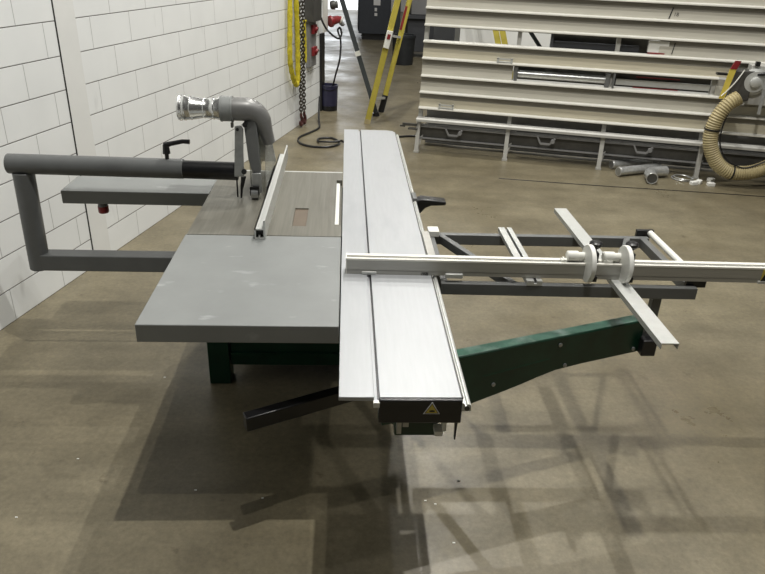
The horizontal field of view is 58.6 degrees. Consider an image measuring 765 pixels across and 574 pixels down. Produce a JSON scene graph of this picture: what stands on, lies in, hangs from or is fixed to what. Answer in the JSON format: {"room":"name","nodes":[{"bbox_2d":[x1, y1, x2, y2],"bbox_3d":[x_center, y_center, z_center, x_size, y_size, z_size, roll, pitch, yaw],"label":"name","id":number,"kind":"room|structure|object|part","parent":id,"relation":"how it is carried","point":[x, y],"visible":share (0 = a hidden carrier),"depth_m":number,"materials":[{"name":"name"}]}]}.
{"room":"woodworking shop","nodes":[
{"label":"woodworking shop","id":0,"kind":"room"},
{"bbox_2d":[0,0,322,330],"bbox_3d":[-2.074,-1.796,4.121,0.200,3.600,11.220,7,27,10],"label":"wall","id":1,"kind":"structure","parent":0,"point":[137,56],"depth_m":4.97,"materials":[{"name":"white brick"}]},
{"bbox_2d":[51,0,110,249],"bbox_3d":[-1.972,-1.810,4.158,0.024,3.600,0.196,7,27,10],"label":"trim","id":2,"kind":"structure","parent":1,"relation":"attached to","point":[64,12],"depth_m":4.43,"materials":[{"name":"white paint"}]},
{"bbox_2d":[287,0,299,86],"bbox_3d":[-1.059,-3.109,8.025,0.101,1.505,0.355,6,27,7],"label":"sling","id":3,"kind":"object","parent":1,"relation":"hanging from","point":[295,79],"visible":1,"depth_m":8.10,"materials":[{"name":"fabric"}]},
{"bbox_2d":[299,0,306,126],"bbox_3d":[-1.009,-3.033,8.375,0.100,2.091,0.234,7,27,10],"label":"chain","id":4,"kind":"object","parent":1,"relation":"hanging from","point":[303,119],"visible":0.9,"depth_m":8.53,"materials":[{"name":"grey metal"}]},
{"bbox_2d":[303,20,306,61],"bbox_3d":[-0.982,-3.103,8.616,0.054,0.519,0.095,1,26,-3],"label":"strap","id":5,"kind":"object","parent":1,"relation":"hanging from","point":[305,39],"visible":0.56,"depth_m":8.64,"materials":[{"name":"yellow fabric"}]},
{"bbox_2d":[304,0,321,67],"bbox_3d":[-0.887,-3.387,8.739,0.123,1.070,0.360,7,27,10],"label":"box","id":6,"kind":"object","parent":1,"relation":"attached to","point":[313,8],"visible":0.93,"depth_m":8.72,"materials":[{"name":"grey plastic"}]},
{"bbox_3d":[-0.930,-3.168,8.868,0.050,0.560,0.300,7,27,10],"label":"plate","id":7,"kind":"part","parent":6,"relation":"part of","materials":[{"name":"grey metal"}]},
{"bbox_2d":[311,46,316,55],"bbox_3d":[-0.890,-3.086,8.909,0.035,0.110,0.160,7,27,10],"label":"socket","id":8,"kind":"object","parent":6,"relation":"attached to","point":[313,48],"depth_m":8.86,"materials":[{"name":"plastic"}]},
{"bbox_2d":[311,24,316,33],"bbox_3d":[-0.880,-3.328,8.789,0.035,0.110,0.160,7,27,10],"label":"socket","id":9,"kind":"object","parent":6,"relation":"attached to","point":[313,26],"depth_m":8.74,"materials":[{"name":"plastic"}]},
{"bbox_2d":[319,32,324,110],"bbox_3d":[-0.956,-3.019,9.557,0.260,1.040,0.155,7,27,10],"label":"trim","id":10,"kind":"structure","parent":1,"relation":"attached to","point":[321,35],"depth_m":9.46,"materials":[{"name":"black plastic"}]},
{"bbox_2d":[323,0,344,32],"bbox_3d":[-0.753,-3.917,9.425,0.209,0.720,0.503,23,33,35],"label":"plug","id":11,"kind":"object","parent":1,"relation":"attached to","point":[330,21],"visible":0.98,"depth_m":9.48,"materials":[{"name":"red plastic"}]},
{"bbox_3d":[-0.831,-3.881,9.345,0.100,0.720,0.250,7,27,10],"label":"mounting plate","id":12,"kind":"part","parent":11,"relation":"part of","materials":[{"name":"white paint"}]},
{"bbox_2d":[321,19,341,85],"bbox_3d":[-0.693,-3.148,9.319,0.310,1.109,0.284,4,26,4],"label":"cable","id":13,"kind":"object","parent":11,"relation":"hanging from","point":[325,27],"visible":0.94,"depth_m":9.12,"materials":[{"name":"black plastic"}]},
{"bbox_2d":[0,9,764,573],"bbox_3d":[1.734,-4.721,14.513,23.000,0.120,38.000,1,26,-3],"label":"floor","id":14,"kind":"structure","parent":0,"point":[629,463],"depth_m":3.31,"materials":[{"name":"concrete"}]},
{"bbox_2d":[15,377,459,543],"bbox_3d":[-0.506,0.841,2.986,1.714,0.003,1.068,10,27,14],"label":"crumbs","id":15,"kind":"object","parent":14,"relation":"on","point":[164,377],"visible":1,"depth_m":2.90,"materials":[{"name":"white paint"}]},
{"bbox_2d":[322,83,337,110],"bbox_3d":[-0.762,-2.707,9.715,0.262,0.355,0.263,1,26,-3],"label":"bucket","id":16,"kind":"object","parent":14,"relation":"on","point":[329,92],"visible":0.94,"depth_m":9.63,"materials":[{"name":"blue plastic"}]},
{"bbox_2d":[297,96,414,147],"bbox_3d":[-0.362,-1.958,8.301,1.824,0.311,1.321,15,29,24],"label":"cable","id":17,"kind":"object","parent":14,"relation":"on","point":[337,141],"visible":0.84,"depth_m":8.24,"materials":[{"name":"black plastic"}]},
{"bbox_2d":[340,0,378,116],"bbox_3d":[-0.469,-3.563,8.944,0.946,2.622,0.065,1,26,-2],"label":"steel pole","id":18,"kind":"object","parent":14,"relation":"on","point":[342,2],"visible":0.98,"depth_m":9.12,"materials":[{"name":"metal"}]},
{"bbox_2d":[357,0,390,39],"bbox_3d":[-0.206,-7.450,17.351,0.820,2.100,0.915,1,26,-3],"label":"tall cabinet","id":19,"kind":"object","parent":14,"relation":"on","point":[373,15],"visible":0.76,"depth_m":17.19,"materials":[{"name":"black metal"}]},
{"bbox_2d":[3,94,764,439],"bbox_3d":[-0.158,-0.133,3.365,2.551,1.435,3.146,-16,32,-33],"label":"saw","id":20,"kind":"object","parent":14,"relation":"on","point":[351,277],"visible":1,"depth_m":2.80,"materials":[{"name":"green paint"}]},
{"bbox_3d":[-1.821,-0.341,3.540,0.115,0.532,0.104,1,26,-3],"label":"support post","id":21,"kind":"part","parent":20,"relation":"part of","materials":[{"name":"grey metal"}]},
{"bbox_3d":[-1.032,-0.688,3.408,0.138,0.103,0.038,1,26,-3],"label":"clamp lever","id":22,"kind":"part","parent":20,"relation":"part of","materials":[{"name":"black plastic"}]},
{"bbox_3d":[-0.848,0.132,3.490,0.110,0.800,0.110,1,26,-3],"label":"leg","id":23,"kind":"part","parent":20,"relation":"part of","materials":[{"name":"green paint"}]},
{"bbox_2d":[250,135,275,198],"bbox_3d":[-0.644,-0.728,3.670,0.083,0.352,0.574,1,26,-3],"label":"hood","id":24,"kind":"object","parent":20,"relation":"attached to","point":[259,144],"depth_m":3.47,"materials":[{"name":"grey metal"}]},
{"bbox_2d":[254,145,287,238],"bbox_3d":[-0.573,-0.539,3.592,0.048,0.086,1.285,1,26,-3],"label":"fence","id":25,"kind":"object","parent":20,"relation":"on","point":[261,228],"visible":1,"depth_m":3.37,"materials":[{"name":"metal"}]},
{"bbox_3d":[0.205,-0.186,3.058,0.035,0.020,0.295,1,26,-3],"label":"clamp plate","id":26,"kind":"part","parent":20,"relation":"part of","materials":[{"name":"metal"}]},
{"bbox_3d":[0.254,-0.445,3.667,0.170,0.081,0.070,1,26,-3],"label":"push handle","id":27,"kind":"part","parent":20,"relation":"part of","materials":[{"name":"black plastic"}]},
{"bbox_3d":[0.175,-0.367,3.454,0.026,0.028,3.238,1,26,-3],"label":"rail","id":28,"kind":"part","parent":20,"relation":"part of","materials":[{"name":"metal"}]},
{"bbox_3d":[0.240,-0.119,3.015,0.028,0.044,0.525,1,26,-3],"label":"rail","id":29,"kind":"part","parent":20,"relation":"part of","materials":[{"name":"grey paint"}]},
{"bbox_3d":[0.546,0.327,2.771,1.175,0.283,0.055,-7,28,-19],"label":"outrigger arm","id":30,"kind":"part","parent":20,"relation":"part of","materials":[{"name":"green paint"}]},
{"bbox_3d":[0.749,-0.225,3.279,1.075,0.050,0.032,1,26,-3],"label":"outrigger frame","id":31,"kind":"part","parent":20,"relation":"part of","materials":[{"name":"grey paint"}]},
{"bbox_3d":[0.586,0.207,2.726,1.050,0.032,0.049,-7,28,-19],"label":"arm plate","id":32,"kind":"part","parent":20,"relation":"part of","materials":[{"name":"green paint"}]},
{"bbox_3d":[0.766,0.012,2.802,1.060,0.050,0.032,1,26,-2],"label":"rail","id":33,"kind":"part","parent":20,"relation":"part of","materials":[{"name":"grey metal"}]},
{"bbox_3d":[0.862,-0.154,2.762,0.052,0.068,0.052,1,26,-3],"label":"clamp knob","id":34,"kind":"part","parent":20,"relation":"part of","materials":[{"name":"black plastic"}]},
{"bbox_3d":[1.011,-0.151,2.768,0.052,0.068,0.052,1,26,-3],"label":"clamp knob","id":35,"kind":"part","parent":20,"relation":"part of","materials":[{"name":"black plastic"}]},
{"bbox_3d":[1.138,0.142,2.894,0.037,0.257,0.035,1,26,-3],"label":"support leg","id":36,"kind":"part","parent":20,"relation":"part of","materials":[{"name":"grey paint"}]},
{"bbox_3d":[1.268,-0.100,3.063,0.032,0.044,0.540,1,26,-3],"label":"rail","id":37,"kind":"part","parent":20,"relation":"part of","materials":[{"name":"silver metal"}]},
{"bbox_2d":[364,0,411,123],"bbox_3d":[0.202,-3.472,8.925,0.606,2.518,1.049,8,27,11],"label":"step ladder","id":38,"kind":"object","parent":14,"relation":"on","point":[373,98],"visible":0.99,"depth_m":9.02,"materials":[{"name":"yellow plastic"}]},
{"bbox_3d":[0.328,-3.739,9.223,0.577,2.294,0.050,-2,27,-8],"label":"rail","id":39,"kind":"part","parent":38,"relation":"part of","materials":[{"name":"yellow metal"}]},
{"bbox_2d":[394,1,400,32],"bbox_3d":[0.365,-6.644,16.113,0.120,1.800,0.300,1,26,-3],"label":"steel post","id":40,"kind":"object","parent":14,"relation":"on","point":[397,23],"visible":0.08,"depth_m":16.13,"materials":[{"name":"metal"}]},
{"bbox_2d":[392,33,415,65],"bbox_3d":[0.422,-4.829,13.833,0.487,0.580,0.487,1,26,-3],"label":"waste bin","id":41,"kind":"object","parent":14,"relation":"on","point":[406,52],"visible":0.7,"depth_m":13.69,"materials":[{"name":"black plastic"}]},
{"bbox_2d":[403,12,433,51],"bbox_3d":[1.342,-5.521,14.989,1.750,0.860,0.800,1,26,-3],"label":"workbench","id":42,"kind":"object","parent":14,"relation":"on","point":[415,23],"visible":0.06,"depth_m":14.63,"materials":[{"name":"black metal"}]},
{"bbox_2d":[409,0,426,14],"bbox_3d":[1.222,-6.165,14.678,1.240,0.559,0.570,1,26,-3],"label":"machine","id":43,"kind":"object","parent":42,"relation":"on","point":[418,7],"visible":0.39,"depth_m":14.47,"materials":[{"name":"grey metal"}]},
{"bbox_2d":[433,27,460,40],"bbox_3d":[0.792,-2.710,8.741,0.255,1.340,0.600,8,27,10],"label":"storage box","id":44,"kind":"object","parent":14,"relation":"on","point":[440,33],"visible":0.06,"depth_m":8.25,"materials":[{"name":"black plastic"}]},
{"bbox_2d":[493,30,512,78],"bbox_3d":[1.565,-3.483,9.173,1.000,2.431,0.168,18,30,28],"label":"ladder","id":45,"kind":"object","parent":14,"relation":"on","point":[496,34],"visible":0.02,"depth_m":9.18,"materials":[{"name":"yellow plastic"}]},
{"bbox_3d":[1.516,-3.478,9.156,0.937,2.429,0.072,18,30,28],"label":"rail","id":46,"kind":"part","parent":45,"relation":"part of","materials":[{"name":"yellow metal"}]},
{"bbox_3d":[1.612,-3.493,9.193,0.937,2.429,0.072,18,30,28],"label":"rail","id":47,"kind":"part","parent":45,"relation":"part of","materials":[{"name":"metal"}]},
{"bbox_2d":[400,0,764,179],"bbox_3d":[2.449,-2.369,7.170,4.500,2.250,0.765,8,27,10],"label":"saw","id":48,"kind":"object","parent":14,"relation":"on","point":[469,94],"visible":1,"depth_m":7.30,"materials":[{"name":"metal"}]},
{"bbox_3d":[0.303,-1.851,7.833,0.210,0.065,0.060,8,27,10],"label":"rail","id":49,"kind":"part","parent":48,"relation":"part of","materials":[{"name":"black metal"}]},
{"bbox_3d":[0.434,-1.760,7.901,0.094,0.360,0.223,19,31,30],"label":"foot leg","id":50,"kind":"part","parent":48,"relation":"part of","materials":[{"name":"white metal"}]},
{"bbox_3d":[1.427,-1.628,7.718,0.094,0.360,0.223,19,31,30],"label":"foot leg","id":51,"kind":"part","parent":48,"relation":"part of","materials":[{"name":"white metal"}]},
{"bbox_3d":[2.496,-1.462,7.522,4.300,0.015,0.029,8,27,10],"label":"thin rail","id":52,"kind":"part","parent":48,"relation":"part of","materials":[{"name":"grey metal"}]},
{"bbox_3d":[2.413,-1.594,7.479,4.480,0.015,0.030,8,27,10],"label":"thin rail","id":53,"kind":"part","parent":48,"relation":"part of","materials":[{"name":"white metal"}]},
{"bbox_3d":[2.495,-1.647,7.413,4.310,0.040,0.095,8,27,10],"label":"support rail","id":54,"kind":"part","parent":48,"relation":"part of","materials":[{"name":"grey metal"}]},
{"bbox_3d":[2.602,-1.677,7.802,4.250,0.420,0.060,8,27,10],"label":"panel","id":55,"kind":"part","parent":48,"relation":"part of","materials":[{"name":"grey metal"}]},
{"bbox_3d":[2.289,-2.674,7.279,0.930,0.035,0.030,8,27,10],"label":"measuring rail","id":56,"kind":"part","parent":48,"relation":"part of","materials":[{"name":"metal"}]},
{"bbox_3d":[2.431,-1.495,7.533,0.094,0.360,0.223,19,31,30],"label":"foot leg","id":57,"kind":"part","parent":48,"relation":"part of","materials":[{"name":"white metal"}]},
{"bbox_3d":[3.426,-1.363,7.350,0.094,0.360,0.223,19,31,30],"label":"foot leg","id":58,"kind":"part","parent":48,"relation":"part of","materials":[{"name":"white metal"}]},
{"bbox_3d":[3.455,-2.032,6.821,0.095,0.290,0.015,8,27,10],"label":"yellow arm","id":59,"kind":"part","parent":48,"relation":"part of"},
{"bbox_3d":[3.611,-2.049,6.891,0.190,0.290,0.180,8,27,10],"label":"saw motor","id":60,"kind":"part","parent":48,"relation":"part of","materials":[{"name":"black metal"}]},
{"bbox_3d":[4.054,-2.013,6.844,0.760,0.380,0.140,8,27,10],"label":"carriage plate","id":61,"kind":"part","parent":48,"relation":"part of","materials":[{"name":"silver metal"}]},
{"bbox_3d":[3.780,-1.900,6.774,0.038,0.362,0.040,8,27,10],"label":"carriage handle","id":62,"kind":"part","parent":48,"relation":"part of","materials":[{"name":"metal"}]},
{"bbox_2d":[609,159,652,168],"bbox_3d":[2.781,-1.382,7.623,0.504,0.098,0.098,-5,27,-15],"label":"duct pipe","id":63,"kind":"object","parent":14,"relation":"on","point":[613,164],"visible":0.66,"depth_m":7.57,"materials":[{"name":"metal"}]},
{"bbox_2d":[499,178,764,196],"bbox_3d":[3.022,-0.979,6.941,3.650,0.007,0.031,5,26,5],"label":"cord","id":64,"kind":"object","parent":14,"relation":"on","point":[499,178],"visible":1,"depth_m":6.97,"materials":[{"name":"black plastic"}]},
{"bbox_2d":[615,163,661,175],"bbox_3d":[2.791,-1.282,7.422,0.569,0.101,0.101,-9,29,-22],"label":"duct pipe","id":65,"kind":"object","parent":14,"relation":"on","point":[635,169],"visible":0.76,"depth_m":7.35,"materials":[{"name":"metal"}]},
{"bbox_2d":[644,166,668,183],"bbox_3d":[2.896,-1.207,7.258,0.200,0.121,0.449,22,32,34],"label":"duct elbow","id":66,"kind":"object","parent":14,"relation":"on","point":[651,174],"visible":1,"depth_m":7.23,"materials":[{"name":"metal"}]},
{"bbox_2d":[671,174,693,181],"bbox_3d":[3.225,-1.179,7.325,0.226,0.028,0.226,1,26,-3],"label":"ring","id":67,"kind":"object","parent":14,"relation":"on","point":[674,175],"visible":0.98,"depth_m":7.30,"materials":[{"name":"metal"}]},
{"bbox_2d":[689,181,697,184],"bbox_3d":[3.274,-1.093,7.159,0.078,0.035,0.056,-4,27,-12],"label":"white offcut","id":68,"kind":"object","parent":14,"relation":"on","point":[690,182],"visible":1,"depth_m":7.14,"materials":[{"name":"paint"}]},
{"bbox_2d":[706,182,715,186],"bbox_3d":[3.444,-1.077,7.142,0.080,0.035,0.056,1,26,-3],"label":"white offcut","id":69,"kind":"object","parent":14,"relation":"on","point":[709,184],"visible":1,"depth_m":7.12,"materials":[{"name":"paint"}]},
{"bbox_2d":[707,177,714,181],"bbox_3d":[3.518,-1.148,7.290,0.078,0.035,0.056,-12,30,-27],"label":"white offcut","id":70,"kind":"object","parent":14,"relation":"on","point":[711,179],"visible":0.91,"depth_m":7.27,"materials":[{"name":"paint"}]},
{"bbox_2d":[391,0,406,11],"bbox_3d":[1.244,-12.494,24.818,23.000,4.600,0.200,1,26,-3],"label":"wall","id":71,"kind":"structure","parent":0,"point":[403,2],"depth_m":25.61,"materials":[{"name":"white paint"}]},
{"bbox_2d":[328,0,357,9],"bbox_3d":[-1.881,-12.391,24.710,2.350,4.280,0.300,1,26,-3],"label":"door","id":72,"kind":"structure","parent":71,"relation":"in","point":[350,4],"depth_m":25.58,"materials":[{"name":"white"}]},
{"bbox_2d":[460,28,725,93],"bbox_3d":[5.524,-3.999,9.188,9.050,3.600,0.151,8,27,10],"label":"wall","id":73,"kind":"structure","parent":0,"point":[466,35],"depth_m":10.16,"materials":[{"name":"white paint"}]}
]}

